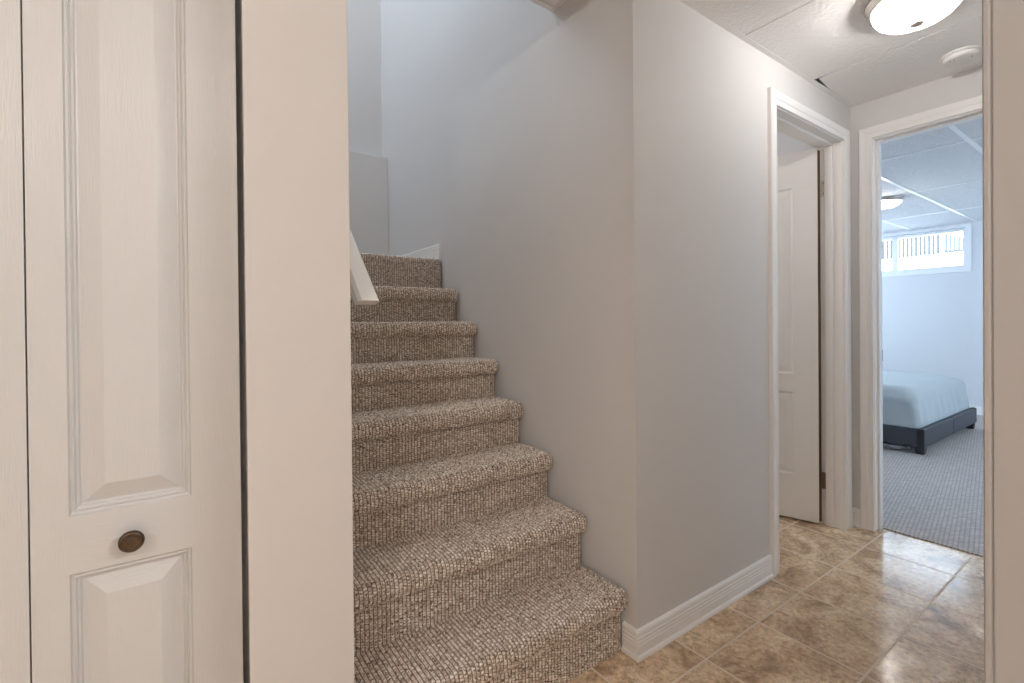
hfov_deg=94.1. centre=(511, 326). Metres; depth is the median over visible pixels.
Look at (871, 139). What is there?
trim
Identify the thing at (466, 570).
staircase
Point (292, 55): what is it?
wall
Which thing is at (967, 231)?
window
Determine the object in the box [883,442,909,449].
plastic bag
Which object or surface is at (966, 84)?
wall
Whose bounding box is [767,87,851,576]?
trim
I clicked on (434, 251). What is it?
baseboard
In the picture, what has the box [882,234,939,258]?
fence
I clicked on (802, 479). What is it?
door
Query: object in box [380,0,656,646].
wall
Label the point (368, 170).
wall
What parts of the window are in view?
sill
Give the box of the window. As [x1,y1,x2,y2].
[882,223,971,276]
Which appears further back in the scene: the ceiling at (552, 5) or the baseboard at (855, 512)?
the baseboard at (855, 512)
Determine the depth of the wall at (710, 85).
1.79 m
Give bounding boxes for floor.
[566,415,983,682]
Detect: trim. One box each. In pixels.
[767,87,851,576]
[858,95,981,531]
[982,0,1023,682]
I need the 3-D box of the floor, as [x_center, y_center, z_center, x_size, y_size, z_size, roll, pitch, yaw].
[1.714,1.091,1.884,10.150,0.066,6.300,-1,0,-35]
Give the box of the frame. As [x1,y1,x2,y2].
[883,407,976,454]
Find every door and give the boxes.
[0,0,242,682]
[777,148,825,522]
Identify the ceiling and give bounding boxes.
[529,0,566,11]
[679,0,982,233]
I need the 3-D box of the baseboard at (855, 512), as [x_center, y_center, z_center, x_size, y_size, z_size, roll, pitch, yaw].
[1.810,1.012,2.514,0.044,0.094,0.042,-1,0,-35]
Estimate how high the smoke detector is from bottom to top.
0.031 m
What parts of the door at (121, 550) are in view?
knob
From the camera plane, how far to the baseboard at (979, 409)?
5.41 m
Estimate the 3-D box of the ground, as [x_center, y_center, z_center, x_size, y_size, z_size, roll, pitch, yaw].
[8.845,-1.095,11.150,12.000,1.121,16.000,-1,0,-35]
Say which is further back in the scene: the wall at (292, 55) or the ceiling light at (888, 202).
the ceiling light at (888, 202)
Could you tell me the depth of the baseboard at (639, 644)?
1.70 m
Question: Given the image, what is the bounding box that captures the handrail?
[350,230,378,304]
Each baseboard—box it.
[401,243,440,259]
[621,554,773,662]
[852,507,860,527]
[969,405,982,414]
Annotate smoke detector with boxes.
[941,45,981,66]
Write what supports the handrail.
attached to the wall at (292, 55)
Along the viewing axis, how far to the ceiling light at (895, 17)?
1.64 m
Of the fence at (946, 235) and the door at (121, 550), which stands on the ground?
the fence at (946, 235)
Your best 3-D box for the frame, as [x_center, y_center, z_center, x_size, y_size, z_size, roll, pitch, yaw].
[3.320,0.549,5.153,1.642,0.950,2.175,-1,0,-35]
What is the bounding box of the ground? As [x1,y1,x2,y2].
[882,251,962,270]
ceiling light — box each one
[864,0,961,34]
[882,196,903,209]
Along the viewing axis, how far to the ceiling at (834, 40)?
2.12 m
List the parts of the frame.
rail, leg, footboard, leg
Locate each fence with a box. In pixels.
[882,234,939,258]
[944,234,962,252]
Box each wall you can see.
[235,0,354,682]
[235,0,851,628]
[347,0,387,254]
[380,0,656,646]
[777,65,981,508]
[882,221,982,406]
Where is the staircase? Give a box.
[350,253,627,682]
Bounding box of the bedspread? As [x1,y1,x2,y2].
[883,371,968,428]
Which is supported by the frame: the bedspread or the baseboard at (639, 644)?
the bedspread
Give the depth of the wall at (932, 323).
5.69 m
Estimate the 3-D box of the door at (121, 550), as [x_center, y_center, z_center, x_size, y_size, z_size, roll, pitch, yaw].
[-0.749,0.056,0.735,0.572,2.050,0.061,-1,0,-35]

